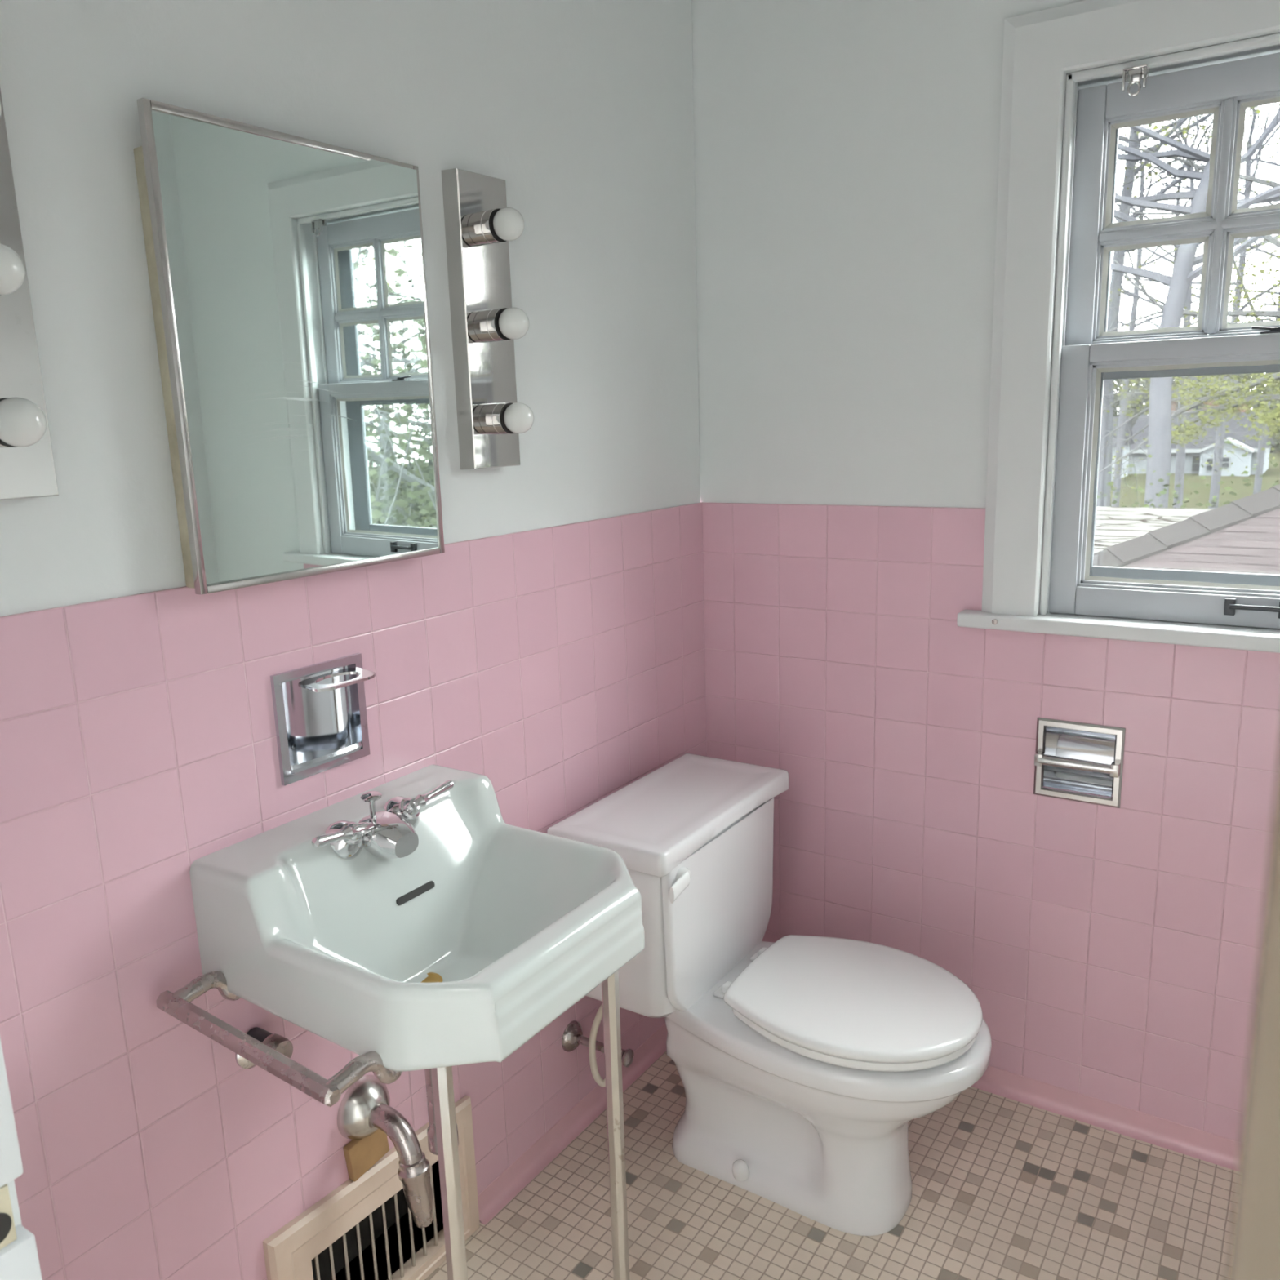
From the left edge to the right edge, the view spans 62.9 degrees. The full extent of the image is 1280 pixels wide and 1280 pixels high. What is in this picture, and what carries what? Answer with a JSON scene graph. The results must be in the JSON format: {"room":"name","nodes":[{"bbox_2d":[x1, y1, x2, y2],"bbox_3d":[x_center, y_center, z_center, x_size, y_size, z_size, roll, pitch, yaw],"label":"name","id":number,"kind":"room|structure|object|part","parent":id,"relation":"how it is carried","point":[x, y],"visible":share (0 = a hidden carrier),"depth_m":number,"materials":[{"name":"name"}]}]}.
{"room":"bathroom","nodes":[
{"label":"bathroom","id":0,"kind":"room"},
{"bbox_2d":[7,1179,22,1226],"bbox_3d":[-0.025,0.076,0.316,1.950,2.500,0.120,6,14,33],"label":"wall","id":1,"kind":"structure","parent":0,"point":[11,1188],"depth_m":0.74,"materials":[{"name":"white paint"}]},
{"bbox_2d":[0,1038,42,1279],"bbox_3d":[-0.483,0.244,0.651,0.030,2.060,0.140,6,14,33],"label":"trim","id":2,"kind":"structure","parent":1,"relation":"attached to","point":[19,1257],"depth_m":0.72,"materials":[{"name":"grey"}]},
{"bbox_3d":[-0.449,0.401,0.713,0.004,0.044,0.040,6,14,33],"label":"strike plate","id":3,"kind":"part","parent":2,"relation":"part of","materials":[{"name":"beige paint"}]},
{"bbox_2d":[1226,751,1279,1279],"bbox_3d":[0.163,0.279,0.224,0.086,2.130,0.140,6,14,33],"label":"trim","id":4,"kind":"structure","parent":1,"relation":"attached to","point":[1254,1253],"depth_m":0.14,"materials":[{"name":"beige paint"}]},
{"bbox_2d":[0,0,706,1279],"bbox_3d":[-0.418,-0.179,1.577,0.120,2.500,1.840,6,14,33],"label":"wall","id":5,"kind":"structure","parent":0,"point":[553,652],"depth_m":1.41,"materials":[{"name":"pink tile"}]},
{"bbox_2d":[0,87,58,500],"bbox_3d":[-0.637,-0.358,1.012,0.104,0.445,0.109,6,14,33],"label":"vanity light","id":6,"kind":"object","parent":5,"relation":"attached to","point":[27,465],"visible":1,"depth_m":1.06,"materials":[{"name":"silver metal"}]},
{"bbox_3d":[-0.616,-0.496,0.966,0.042,0.048,0.048,6,14,33],"label":"bulb","id":7,"kind":"part","parent":6,"relation":"part of","materials":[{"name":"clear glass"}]},
{"bbox_2d":[0,397,17,448],"bbox_3d":[-0.636,-0.216,1.044,0.034,0.049,0.049,6,14,33],"label":"socket","id":8,"kind":"object","parent":6,"relation":"attached to","point":[2,444],"depth_m":1.03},
{"bbox_3d":[-0.611,-0.354,0.996,0.042,0.048,0.048,6,14,33],"label":"bulb","id":9,"kind":"part","parent":6,"relation":"part of","materials":[{"name":"white glass"}]},
{"bbox_3d":[-0.607,-0.213,1.026,0.042,0.048,0.048,6,14,33],"label":"bulb","id":10,"kind":"part","parent":6,"relation":"part of","materials":[{"name":"white glass"}]},
{"bbox_2d":[235,1026,293,1068],"bbox_3d":[-0.498,0.554,1.402,0.067,0.059,0.054,6,14,33],"label":"supply valve","id":11,"kind":"object","parent":5,"relation":"attached to","point":[281,1044],"visible":0.54,"depth_m":1.39,"materials":[{"name":"silver metal"}]},
{"bbox_2d":[133,97,444,595],"bbox_3d":[-0.436,-0.363,1.377,0.043,0.549,0.417,6,14,33],"label":"medicine cabinet","id":12,"kind":"object","parent":5,"relation":"attached to","point":[287,277],"visible":1,"depth_m":1.33,"materials":[{"name":"silver mirror"}]},
{"bbox_2d":[270,653,376,786],"bbox_3d":[-0.442,0.108,1.465,0.092,0.153,0.153,6,14,33],"label":"holder","id":13,"kind":"object","parent":5,"relation":"attached to","point":[320,709],"visible":1,"depth_m":1.49,"materials":[{"name":"silver metal"}]},
{"bbox_2d":[262,1095,479,1279],"bbox_3d":[-0.445,0.935,1.685,0.118,0.279,0.414,6,14,33],"label":"air vent","id":14,"kind":"object","parent":5,"relation":"in","point":[322,1240],"visible":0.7,"depth_m":1.65,"materials":[{"name":"beige metal"}]},
{"bbox_2d":[343,1128,389,1182],"bbox_3d":[-0.420,0.783,1.609,0.014,0.066,0.078,6,14,33],"label":"wood block","id":15,"kind":"object","parent":14,"relation":"on","point":[360,1155],"visible":0.76,"depth_m":1.60,"materials":[{"name":"brown wood"}]},
{"bbox_2d":[337,1074,433,1227],"bbox_3d":[-0.370,0.773,1.576,0.131,0.204,0.094,6,14,33],"label":"pipe","id":16,"kind":"object","parent":5,"relation":"attached to","point":[365,1108],"visible":0.99,"depth_m":1.56,"materials":[{"name":"silver metal"}]},
{"bbox_2d":[441,168,533,469],"bbox_3d":[-0.219,-0.494,1.636,0.104,0.445,0.109,6,14,33],"label":"vanity light","id":17,"kind":"object","parent":5,"relation":"attached to","point":[479,224],"visible":1,"depth_m":1.62,"materials":[{"name":"silver metal"}]},
{"bbox_2d":[474,208,506,244],"bbox_3d":[-0.226,-0.635,1.608,0.034,0.049,0.049,6,14,33],"label":"socket","id":18,"kind":"object","parent":17,"relation":"attached to","point":[486,228],"depth_m":1.59,"materials":[{"name":"silver metal"}]},
{"bbox_2d":[480,307,511,342],"bbox_3d":[-0.221,-0.493,1.638,0.034,0.049,0.049,6,14,33],"label":"socket","id":19,"kind":"object","parent":17,"relation":"attached to","point":[492,329],"depth_m":1.62,"materials":[{"name":"silver metal"}]},
{"bbox_2d":[485,402,515,434],"bbox_3d":[-0.217,-0.353,1.667,0.034,0.049,0.049,6,14,33],"label":"socket","id":20,"kind":"object","parent":17,"relation":"attached to","point":[497,414],"depth_m":1.65,"materials":[{"name":"silver metal"}]},
{"bbox_3d":[-0.197,-0.632,1.589,0.042,0.048,0.048,6,14,33],"label":"bulb","id":21,"kind":"part","parent":17,"relation":"part of","materials":[{"name":"white glass"}]},
{"bbox_3d":[-0.193,-0.490,1.619,0.042,0.048,0.048,6,14,33],"label":"bulb","id":22,"kind":"part","parent":17,"relation":"part of","materials":[{"name":"white glass"}]},
{"bbox_3d":[-0.189,-0.350,1.649,0.042,0.048,0.048,6,14,33],"label":"bulb","id":23,"kind":"part","parent":17,"relation":"part of","materials":[{"name":"white glass"}]},
{"bbox_2d":[477,1022,667,1225],"bbox_3d":[-0.052,0.931,2.199,0.021,0.050,0.845,6,14,33],"label":"baseboard","id":24,"kind":"structure","parent":5,"relation":"attached to","point":[520,1173],"depth_m":2.04,"materials":[{"name":"pink tile"}]},
{"bbox_2d":[561,1003,634,1087],"bbox_3d":[-0.079,0.744,2.011,0.142,0.213,0.063,6,14,33],"label":"shutoff valve","id":25,"kind":"object","parent":5,"relation":"attached to","point":[572,1037],"visible":0.61,"depth_m":2.00,"materials":[{"name":"silver metal"}]},
{"bbox_3d":[-0.023,0.793,1.987,0.014,0.034,0.034,6,14,33],"label":"valve knob","id":26,"kind":"part","parent":25,"relation":"part of","materials":[{"name":"silver metal"}]},
{"bbox_2d":[425,1051,1236,1279],"bbox_3d":[0.521,1.179,1.358,2.170,0.120,2.000,6,14,33],"label":"floor","id":27,"kind":"structure","parent":0,"point":[1003,1188],"depth_m":1.85,"materials":[{"name":"tile"}]},
{"bbox_2d":[155,764,644,1279],"bbox_3d":[-0.265,0.667,1.426,0.451,0.899,0.516,6,14,33],"label":"sink","id":28,"kind":"object","parent":27,"relation":"on","point":[402,923],"visible":1,"depth_m":1.33,"materials":[{"name":"white ceramic"}]},
{"bbox_3d":[-0.403,0.269,1.382,0.054,0.060,0.106,4,13,27],"label":"faucet handle","id":29,"kind":"part","parent":28,"relation":"part of","materials":[{"name":"silver metal"}]},
{"bbox_3d":[-0.366,0.230,1.433,0.028,0.041,0.028,6,14,33],"label":"pop knob","id":30,"kind":"part","parent":28,"relation":"part of","materials":[{"name":"silver metal"}]},
{"bbox_3d":[-0.348,0.269,1.444,0.073,0.053,0.078,6,14,33],"label":"spout","id":31,"kind":"part","parent":28,"relation":"part of","materials":[{"name":"silver metal"}]},
{"bbox_2d":[189,764,644,1071],"bbox_3d":[-0.254,0.368,1.395,0.451,0.225,0.442,6,14,33],"label":"basin","id":32,"kind":"object","parent":28,"relation":"in","point":[435,931],"depth_m":1.34,"materials":[{"name":"white ceramic"}]},
{"bbox_3d":[-0.321,0.241,1.508,0.055,0.059,0.103,6,14,33],"label":"faucet handle","id":33,"kind":"part","parent":28,"relation":"part of","materials":[{"name":"silver metal"}]},
{"bbox_3d":[-0.222,0.801,1.282,0.031,0.694,0.031,6,14,33],"label":"leg","id":34,"kind":"part","parent":28,"relation":"part of","materials":[{"name":"silver metal"}]},
{"bbox_3d":[-0.036,0.737,1.558,0.031,0.694,0.031,6,14,33],"label":"leg","id":35,"kind":"part","parent":28,"relation":"part of","materials":[{"name":"silver metal"}]},
{"bbox_2d":[546,753,991,1235],"bbox_3d":[0.276,0.654,1.916,0.718,0.690,0.486,6,14,33],"label":"toilet","id":36,"kind":"object","parent":27,"relation":"on","point":[804,1064],"visible":0.98,"depth_m":1.82,"materials":[{"name":"white ceramic"}]},
{"bbox_3d":[0.069,0.316,1.976,0.246,0.042,0.486,6,14,33],"label":"tank lid","id":37,"kind":"part","parent":36,"relation":"part of","materials":[{"name":"white ceramic"}]},
{"bbox_3d":[0.063,0.479,2.006,0.226,0.303,0.425,6,14,33],"label":"tank","id":38,"kind":"part","parent":36,"relation":"part of","materials":[{"name":"white ceramic"}]},
{"bbox_3d":[0.069,0.411,1.764,0.021,0.044,0.064,6,14,33],"label":"flush lever","id":39,"kind":"part","parent":36,"relation":"part of","materials":[{"name":"white plastic"}]},
{"bbox_3d":[0.156,0.487,1.943,0.017,0.288,0.410,6,14,33],"label":"panel","id":40,"kind":"part","parent":36,"relation":"part of","materials":[{"name":"white ceramic"}]},
{"bbox_3d":[0.327,0.822,1.901,0.586,0.365,0.379,6,14,33],"label":"bowl","id":41,"kind":"part","parent":36,"relation":"part of","materials":[{"name":"white ceramic"}]},
{"bbox_3d":[0.377,0.613,1.812,0.416,0.020,0.360,6,14,33],"label":"seat lid","id":42,"kind":"part","parent":36,"relation":"part of","materials":[{"name":"white plastic"}]},
{"bbox_3d":[0.378,0.632,1.816,0.405,0.016,0.354,6,14,33],"label":"seat","id":43,"kind":"part","parent":36,"relation":"part of","materials":[{"name":"white plastic"}]},
{"bbox_2d":[691,0,1279,1142],"bbox_3d":[0.945,-0.281,1.864,2.070,2.500,0.160,6,14,33],"label":"wall","id":44,"kind":"structure","parent":0,"point":[846,152],"depth_m":2.05,"materials":[{"name":"pink tile"}]},
{"bbox_2d":[1033,716,1125,808],"bbox_3d":[0.830,0.227,1.975,0.154,0.154,0.080,6,14,33],"label":"toilet paper holder","id":45,"kind":"object","parent":44,"relation":"attached to","point":[1074,756],"visible":1,"depth_m":1.99,"materials":[{"name":"metal"}]},
{"bbox_3d":[0.759,0.226,1.989,0.015,0.024,0.021,6,14,33],"label":"roller arm","id":46,"kind":"part","parent":45,"relation":"part of","materials":[{"name":"metal"}]},
{"bbox_3d":[0.870,0.238,1.917,0.015,0.024,0.021,6,14,33],"label":"roller arm","id":47,"kind":"part","parent":45,"relation":"part of","materials":[{"name":"metal"}]},
{"bbox_2d":[970,1065,1239,1170],"bbox_3d":[0.795,0.919,2.134,1.500,0.050,0.021,6,14,33],"label":"baseboard","id":48,"kind":"structure","parent":44,"relation":"attached to","point":[1206,1146],"depth_m":2.05,"materials":[{"name":"pink tile"}]},
{"bbox_2d":[956,0,1279,653],"bbox_3d":[1.061,-0.508,1.741,0.960,1.089,0.276,6,14,33],"label":"window","id":49,"kind":"structure","parent":44,"relation":"in","point":[1064,106],"depth_m":1.81,"materials":[{"name":"white paint"}]},
{"bbox_2d":[1121,64,1149,96],"bbox_3d":[0.803,-0.905,1.698,0.036,0.045,0.023,6,14,33],"label":"bracket","id":50,"kind":"object","parent":49,"relation":"attached to","point":[1132,75],"visible":1,"depth_m":1.69,"materials":[{"name":"silver metal"}]},
{"bbox_3d":[0.803,-0.918,1.695,0.036,0.018,0.022,6,14,33],"label":"bracket plate","id":51,"kind":"part","parent":50,"relation":"part of","materials":[{"name":"silver metal"}]},
{"bbox_3d":[1.038,-0.261,1.746,0.653,0.482,0.034,6,14,33],"label":"sash","id":52,"kind":"part","parent":49,"relation":"part of","materials":[{"name":"grey paint"}]},
{"bbox_3d":[1.046,-0.701,1.685,0.661,0.454,0.031,6,14,33],"label":"sash","id":53,"kind":"part","parent":49,"relation":"part of","materials":[{"name":"grey paint"}]},
{"bbox_3d":[1.083,-0.481,1.779,0.675,0.949,0.014,6,14,33],"label":"storm frame","id":54,"kind":"part","parent":49,"relation":"part of","materials":[{"name":"grey metal"}]},
{"label":"outside","id":55,"kind":"structure","parent":0,"visible":0},
{"bbox_2d":[1110,450,1279,508],"bbox_3d":[54.369,-10.027,65.922,160.000,0.490,165.000,6,14,33],"label":"lawn","id":56,"kind":"structure","parent":55,"point":[1194,482],"depth_m":68.38,"materials":[{"name":"green plant"}]},
{"bbox_2d":[1111,416,1134,481],"bbox_3d":[33.726,-14.349,78.319,5.004,4.569,6.800,6,14,33],"label":"house","id":57,"kind":"structure","parent":56,"relation":"on","point":[1131,442],"depth_m":76.60,"materials":[{"name":"grey"}]},
{"bbox_2d":[1096,102,1279,506],"bbox_3d":[13.870,-11.640,27.236,15.969,21.556,13.324,6,14,33],"label":"bare tree","id":58,"kind":"object","parent":56,"relation":"on","point":[1116,282],"visible":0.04,"depth_m":28.37,"materials":[{"name":"grey plant"}]},
{"bbox_2d":[1097,440,1279,507],"bbox_3d":[13.430,-1.276,20.635,12.867,6.574,10.533,3,13,23],"label":"shrub","id":59,"kind":"object","parent":56,"relation":"on","point":[1214,500],"visible":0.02,"depth_m":21.17,"materials":[{"name":"green plant"}]},
{"bbox_2d":[1097,102,1279,506],"bbox_3d":[13.488,-11.464,24.330,14.542,22.443,15.560,-8,13,-26],"label":"tree","id":60,"kind":"object","parent":56,"relation":"on","point":[1228,406],"visible":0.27,"depth_m":24.95,"materials":[{"name":"green plant"}]},
{"bbox_2d":[1109,102,1279,507],"bbox_3d":[11.166,-10.179,22.396,18.617,20.852,11.411,10,17,44],"label":"tree","id":61,"kind":"object","parent":56,"relation":"on","point":[1183,273],"visible":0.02,"depth_m":22.28,"materials":[{"name":"grey plant"}]},
{"bbox_2d":[1109,103,1279,506],"bbox_3d":[21.604,-17.565,42.652,19.814,26.317,15.886,6,14,33],"label":"tree","id":62,"kind":"object","parent":56,"relation":"on","point":[1139,258],"visible":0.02,"depth_m":44.02,"materials":[{"name":"grey plant"}]},
{"bbox_2d":[1110,102,1279,508],"bbox_3d":[22.368,-16.177,40.126,20.675,24.602,16.994,6,14,33],"label":"tree","id":63,"kind":"object","parent":56,"relation":"on","point":[1215,477],"visible":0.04,"depth_m":41.24,"materials":[{"name":"grey plant"}]},
{"bbox_2d":[1110,106,1279,507],"bbox_3d":[17.828,-11.757,33.028,14.740,19.157,9.509,6,14,33],"label":"slender tree","id":64,"kind":"object","parent":56,"relation":"on","point":[1180,455],"visible":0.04,"depth_m":33.29,"materials":[{"name":"grey plant"}]},
{"bbox_2d":[1111,104,1279,493],"bbox_3d":[27.687,-17.842,44.039,17.834,25.926,19.102,-8,14,-29],"label":"tree","id":65,"kind":"object","parent":56,"relation":"on","point":[1260,454],"visible":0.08,"depth_m":46.04,"materials":[{"name":"grey plant"}]},
{"bbox_2d":[1111,103,1279,328],"bbox_3d":[26.024,-18.147,50.127,17.846,24.107,17.240,2,12,16],"label":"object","id":66,"kind":"object","parent":56,"relation":"on","point":[1162,303],"visible":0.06,"depth_m":49.40,"materials":[{"name":"grey plant"}]},
{"bbox_2d":[1113,106,1279,431],"bbox_3d":[23.866,-15.533,37.119,20.436,24.496,16.973,6,14,33],"label":"tree","id":67,"kind":"object","parent":56,"relation":"on","point":[1257,248],"visible":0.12,"depth_m":37.52,"materials":[{"name":"grey plant"}]},
{"bbox_2d":[1113,372,1279,453],"bbox_3d":[65.181,-27.613,122.269,47.262,16.692,29.064,6,14,33],"label":"woodland","id":68,"kind":"object","parent":56,"relation":"on","point":[1277,447],"visible":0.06,"depth_m":116.37,"materials":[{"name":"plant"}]},
{"bbox_2d":[1127,411,1275,476],"bbox_3d":[44.265,-15.395,83.259,10.270,5.146,11.000,6,14,33],"label":"house","id":69,"kind":"structure","parent":56,"relation":"on","point":[1192,465],"depth_m":80.64,"materials":[{"name":"grey"}]},
{"bbox_3d":[42.924,-13.614,80.751,0.555,1.161,0.020,6,14,33],"label":"pane","id":70,"kind":"part","parent":69,"relation":"part of","materials":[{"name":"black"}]},
{"bbox_3d":[42.642,-13.135,78.352,0.374,0.882,0.020,6,14,33],"label":"pane","id":71,"kind":"part","parent":69,"relation":"part of","materials":[{"name":"black"}]},
{"bbox_3d":[43.446,-13.214,77.792,0.595,0.728,0.020,6,14,33],"label":"pane","id":72,"kind":"part","parent":69,"relation":"part of","materials":[{"name":"black"}]},
{"bbox_2d":[1171,375,1252,413],"bbox_3d":[59.245,-23.425,109.368,8.041,7.983,8.800,6,14,33],"label":"brick building","id":73,"kind":"structure","parent":56,"relation":"on","point":[1191,378],"depth_m":107.08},
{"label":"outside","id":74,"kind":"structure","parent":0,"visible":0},
{"bbox_2d":[1093,484,1279,574],"bbox_3d":[1.842,-0.159,3.654,2.788,1.069,2.164,6,14,33],"label":"shingled roof","id":75,"kind":"structure","parent":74,"point":[1242,535],"depth_m":3.71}
]}

